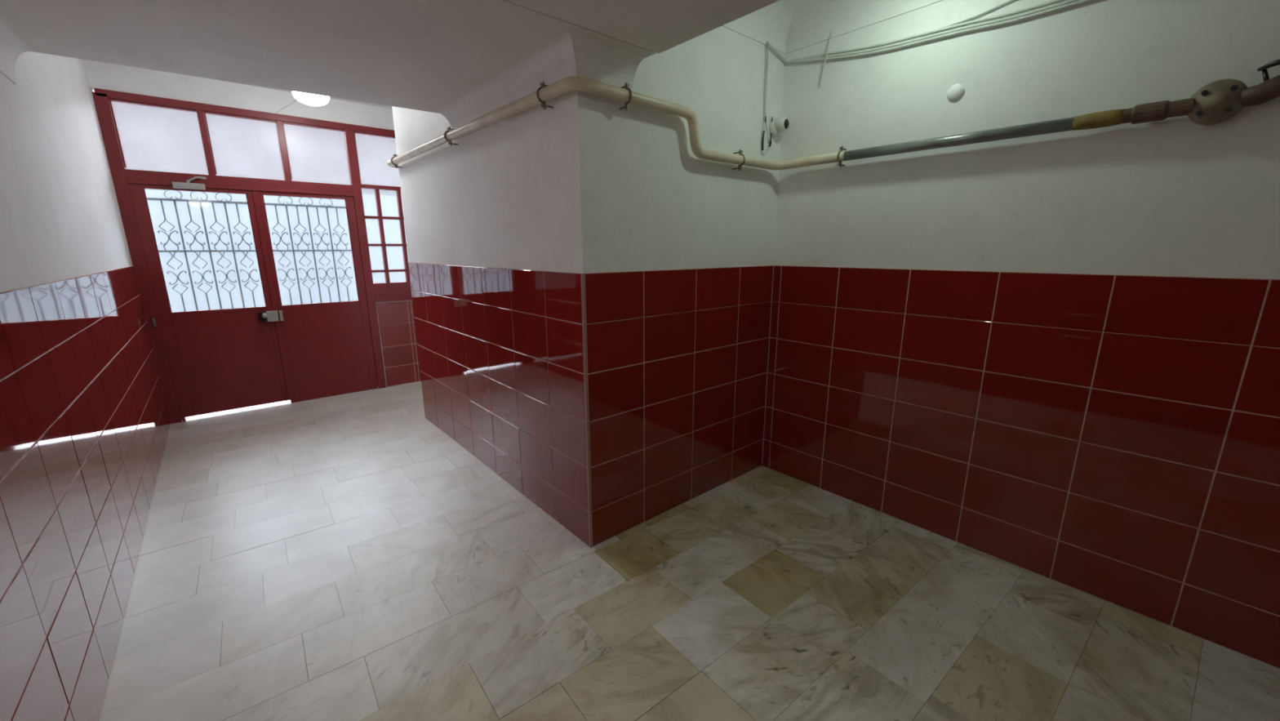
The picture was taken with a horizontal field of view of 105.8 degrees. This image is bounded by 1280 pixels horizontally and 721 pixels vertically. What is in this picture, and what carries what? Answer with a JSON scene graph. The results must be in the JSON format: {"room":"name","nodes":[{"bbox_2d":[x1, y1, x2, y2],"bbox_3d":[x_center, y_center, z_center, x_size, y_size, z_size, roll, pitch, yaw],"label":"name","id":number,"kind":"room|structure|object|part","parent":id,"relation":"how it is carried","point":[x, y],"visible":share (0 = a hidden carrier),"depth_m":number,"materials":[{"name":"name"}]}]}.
{"room":"building entrance hallway","nodes":[
{"label":"building entrance hallway","id":0,"kind":"room"},
{"bbox_2d":[0,51,170,720],"bbox_3d":[-1.727,-0.216,1.010,0.207,3.300,8.770,-11,17,-39],"label":"wall","id":1,"kind":"structure","parent":0,"point":[85,423],"depth_m":1.96,"materials":[{"name":"red tile"}]},
{"bbox_2d":[0,16,31,84],"bbox_3d":[-0.778,-0.775,-0.043,0.075,0.142,5.765,-11,17,-39],"label":"trim","id":2,"kind":"structure","parent":1,"relation":"attached to","point":[11,46],"depth_m":1.98,"materials":[{"name":"white paint"}]},
{"bbox_2d":[84,59,421,386],"bbox_3d":[-3.151,-1.201,5.288,3.375,3.300,0.257,-11,17,-39],"label":"wall","id":3,"kind":"structure","parent":0,"point":[396,319],"depth_m":4.63,"materials":[{"name":"white paint"}]},
{"bbox_2d":[128,176,290,421],"bbox_3d":[-3.968,-0.559,4.524,0.897,2.198,0.173,-11,17,-39],"label":"door","id":4,"kind":"structure","parent":3,"relation":"in","point":[221,359],"depth_m":4.57,"materials":[{"name":"red metal"}]},
{"bbox_3d":[-3.967,-1.530,4.335,0.692,0.032,0.050,-11,17,-39],"label":"rail","id":5,"kind":"part","parent":4,"relation":"part of","materials":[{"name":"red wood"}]},
{"bbox_3d":[-3.916,-1.598,4.279,0.071,0.063,0.140,9,16,34],"label":"closer arm","id":6,"kind":"part","parent":4,"relation":"part of","materials":[{"name":"grey metal"}]},
{"bbox_3d":[-4.000,-1.447,4.394,0.732,0.020,0.008,-11,17,-39],"label":"rail","id":7,"kind":"part","parent":4,"relation":"part of","materials":[{"name":"metal"}]},
{"bbox_3d":[-3.998,-1.016,4.494,0.732,0.016,0.012,-11,17,-39],"label":"rail","id":8,"kind":"part","parent":4,"relation":"part of","materials":[{"name":"grey metal"}]},
{"bbox_3d":[-3.963,-0.472,4.580,0.692,0.028,0.050,-11,17,-39],"label":"lock rail","id":9,"kind":"part","parent":4,"relation":"part of","materials":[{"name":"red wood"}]},
{"bbox_3d":[-3.963,0.004,4.692,0.692,0.950,0.046,-11,17,-39],"label":"panel","id":10,"kind":"part","parent":4,"relation":"part of","materials":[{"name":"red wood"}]},
{"bbox_3d":[-3.669,-0.439,4.731,0.048,0.048,0.046,-11,17,-39],"label":"latch knob","id":11,"kind":"part","parent":4,"relation":"part of","materials":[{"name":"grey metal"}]},
{"bbox_2d":[92,88,412,423],"bbox_3d":[-3.429,-0.973,4.936,2.440,2.815,0.082,-11,17,-39],"label":"trim","id":12,"kind":"structure","parent":3,"relation":"attached to","point":[122,176],"depth_m":4.41,"materials":[{"name":"red metal"}]},
{"bbox_3d":[-3.666,-1.672,4.575,1.660,0.093,0.070,-11,17,-39],"label":"rail","id":13,"kind":"part","parent":12,"relation":"part of","materials":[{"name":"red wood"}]},
{"bbox_3d":[-3.431,-2.318,4.635,2.425,0.058,0.070,-11,17,-39],"label":"head rail","id":14,"kind":"part","parent":12,"relation":"part of","materials":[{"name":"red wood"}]},
{"bbox_3d":[-3.002,-1.030,5.306,0.083,2.757,0.074,-11,17,-39],"label":"post","id":15,"kind":"part","parent":12,"relation":"part of","materials":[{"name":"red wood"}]},
{"bbox_3d":[-2.742,-1.898,5.339,0.612,0.040,0.070,-11,17,-39],"label":"sidelight rail","id":16,"kind":"part","parent":12,"relation":"part of","materials":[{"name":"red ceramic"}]},
{"bbox_3d":[-2.740,-0.801,5.594,0.612,0.210,0.066,-11,17,-39],"label":"sill panel","id":17,"kind":"part","parent":12,"relation":"part of","materials":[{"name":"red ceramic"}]},
{"bbox_3d":[-2.737,-0.766,5.598,0.612,0.020,0.076,-11,17,-39],"label":"sill moulding","id":18,"kind":"part","parent":12,"relation":"part of","materials":[{"name":"red wood"}]},
{"bbox_2d":[252,191,378,402],"bbox_3d":[-3.348,-0.642,5.083,0.848,2.104,0.128,-11,17,-39],"label":"door","id":19,"kind":"structure","parent":3,"relation":"in","point":[326,348],"depth_m":5.11,"materials":[{"name":"red metal"}]},
{"bbox_3d":[-3.352,-1.651,4.850,0.698,0.032,0.050,-11,17,-39],"label":"rail","id":20,"kind":"part","parent":19,"relation":"part of","materials":[{"name":"red metal"}]},
{"bbox_3d":[-3.385,-1.569,4.909,0.738,0.020,0.008,-11,17,-39],"label":"rail","id":21,"kind":"part","parent":19,"relation":"part of","materials":[{"name":"metal"}]},
{"bbox_3d":[-3.384,-1.137,5.009,0.738,0.016,0.012,-11,17,-39],"label":"rail","id":22,"kind":"part","parent":19,"relation":"part of","materials":[{"name":"grey metal"}]},
{"bbox_3d":[-3.348,-0.593,5.095,0.698,0.028,0.050,-11,17,-39],"label":"lock rail","id":23,"kind":"part","parent":19,"relation":"part of","materials":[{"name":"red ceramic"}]},
{"bbox_3d":[-3.348,-0.101,5.211,0.698,0.984,0.046,-11,17,-39],"label":"panel","id":24,"kind":"part","parent":19,"relation":"part of","materials":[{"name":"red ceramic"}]},
{"bbox_2d":[364,189,410,282],"bbox_3d":[-2.756,-1.389,5.450,0.588,1.009,0.060,-11,17,-39],"label":"window","id":25,"kind":"structure","parent":3,"relation":"in","point":[380,217],"depth_m":5.40,"materials":[{"name":"red metal"}]},
{"bbox_2d":[194,75,391,109],"bbox_3d":[-2.157,-2.443,3.809,3.375,0.120,2.820,-11,17,-39],"label":"ceiling","id":26,"kind":"structure","parent":0,"point":[332,98],"depth_m":4.89,"materials":[{"name":"white paint"}]},
{"bbox_2d":[291,90,329,106],"bbox_3d":[-2.732,-2.266,4.005,0.271,0.309,0.271,-11,17,-39],"label":"ceiling lamp","id":27,"kind":"object","parent":26,"relation":"attached to","point":[312,100],"visible":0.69,"depth_m":3.97,"materials":[{"name":"white plastic"}]},
{"bbox_2d":[0,0,779,113],"bbox_3d":[0.005,-1.274,0.538,2.150,0.576,5.770,-11,17,-39],"label":"ceiling","id":28,"kind":"structure","parent":0,"point":[426,55],"depth_m":1.94,"materials":[{"name":"paint"}]},
{"bbox_2d":[391,26,785,547],"bbox_3d":[-0.502,-0.867,3.805,1.742,3.300,2.738,-11,17,-39],"label":"wall","id":29,"kind":"structure","parent":0,"point":[591,291],"depth_m":2.76,"materials":[{"name":"red tile"}]},
{"bbox_2d":[436,31,645,139],"bbox_3d":[-0.626,-1.391,2.627,0.410,0.147,1.530,-11,17,-39],"label":"trim","id":30,"kind":"structure","parent":29,"relation":"attached to","point":[571,54],"depth_m":2.20,"materials":[{"name":"white paint"}]},
{"bbox_2d":[761,43,771,155],"bbox_3d":[0.774,-1.558,2.917,0.102,0.608,0.014,-11,17,-39],"label":"cable","id":31,"kind":"object","parent":29,"relation":"attached to","point":[766,46],"visible":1,"depth_m":2.91,"materials":[{"name":"black plastic"}]},
{"bbox_2d":[768,116,789,139],"bbox_3d":[0.859,-1.421,2.973,0.098,0.147,0.096,-11,17,-39],"label":"security camera","id":32,"kind":"object","parent":29,"relation":"attached to","point":[778,125],"visible":1,"depth_m":2.95,"materials":[{"name":"white plastic"}]},
{"bbox_2d":[386,58,1279,170],"bbox_3d":[0.299,-1.194,2.515,5.869,0.334,1.421,6,15,26],"label":"gas pipe","id":33,"kind":"object","parent":29,"relation":"attached to","point":[1216,102],"visible":1,"depth_m":2.15,"materials":[{"name":"beige metal"}]},
{"bbox_2d":[1240,75,1279,106],"bbox_3d":[2.412,-0.843,1.302,0.069,0.097,1.013,-11,17,-39],"label":"pipe","id":34,"kind":"object","parent":33,"relation":"attached to","point":[1269,90],"depth_m":1.63,"materials":[{"name":"metal"}]},
{"bbox_3d":[2.132,-0.953,1.594,0.045,0.113,0.135,-9,16,-33],"label":"valve lever","id":35,"kind":"part","parent":33,"relation":"part of","materials":[{"name":"black plastic"}]},
{"bbox_2d":[766,0,1092,63],"bbox_3d":[1.432,-1.606,2.208,0.225,0.209,1.889,-11,17,-39],"label":"cable bundle","id":36,"kind":"object","parent":29,"relation":"attached to","point":[1067,3],"visible":1,"depth_m":2.30,"materials":[{"name":"white plastic"}]},
{"bbox_2d":[98,381,1279,720],"bbox_3d":[-0.360,1.079,2.492,3.375,0.101,8.340,-11,17,-39],"label":"floor","id":37,"kind":"structure","parent":0,"point":[344,557],"depth_m":2.14,"materials":[{"name":"beige tile"}]},
{"bbox_2d":[778,0,818,10],"bbox_3d":[1.796,-1.626,0.976,1.225,0.100,4.200,-11,17,-39],"label":"ceiling","id":38,"kind":"structure","parent":0,"point":[794,5],"depth_m":2.65,"materials":[{"name":"white paint"}]},
{"bbox_2d":[761,0,1279,668],"bbox_3d":[2.402,-0.380,1.661,0.207,3.300,4.400,-11,17,-39],"label":"wall","id":39,"kind":"structure","parent":0,"point":[1055,356],"depth_m":2.18,"materials":[{"name":"red tile"}]},
{"bbox_2d":[819,31,831,84],"bbox_3d":[1.059,-1.724,2.767,0.021,0.262,0.051,-11,17,-39],"label":"strap","id":40,"kind":"object","parent":39,"relation":"hanging from","point":[830,32],"visible":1,"depth_m":2.75,"materials":[{"name":"grey plastic"}]},
{"bbox_2d":[722,0,942,53],"bbox_3d":[1.796,-1.503,1.004,1.225,0.152,4.200,-11,17,-39],"label":"trim","id":41,"kind":"structure","parent":39,"relation":"attached to","point":[787,29],"depth_m":2.70,"materials":[{"name":"white paint"}]},
{"bbox_2d":[946,84,964,101],"bbox_3d":[1.519,-1.292,2.333,0.022,0.076,0.076,-11,17,-39],"label":"sensor","id":42,"kind":"object","parent":39,"relation":"attached to","point":[955,92],"visible":1,"depth_m":2.33,"materials":[{"name":"white paint"}]},
{"label":"outside","id":43,"kind":"structure","parent":0,"visible":0},
{"bbox_2d":[185,400,290,420],"bbox_3d":[-8.790,-1.127,12.276,44.000,0.120,17.860,-11,17,-39],"label":"ground","id":44,"kind":"structure","parent":43,"point":[246,408],"depth_m":4.90,"materials":[{"name":"white"}]},
{"bbox_2d":[108,97,401,196],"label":"window","id":45,"kind":"structure","parent":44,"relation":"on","point":[154,139],"depth_m":17.77,"materials":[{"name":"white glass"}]},
{"bbox_2d":[144,188,408,311],"bbox_3d":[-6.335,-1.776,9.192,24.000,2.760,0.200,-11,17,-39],"label":"window","id":46,"kind":"structure","parent":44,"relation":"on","point":[388,203],"depth_m":8.65,"materials":[{"name":"glass"}]}
]}

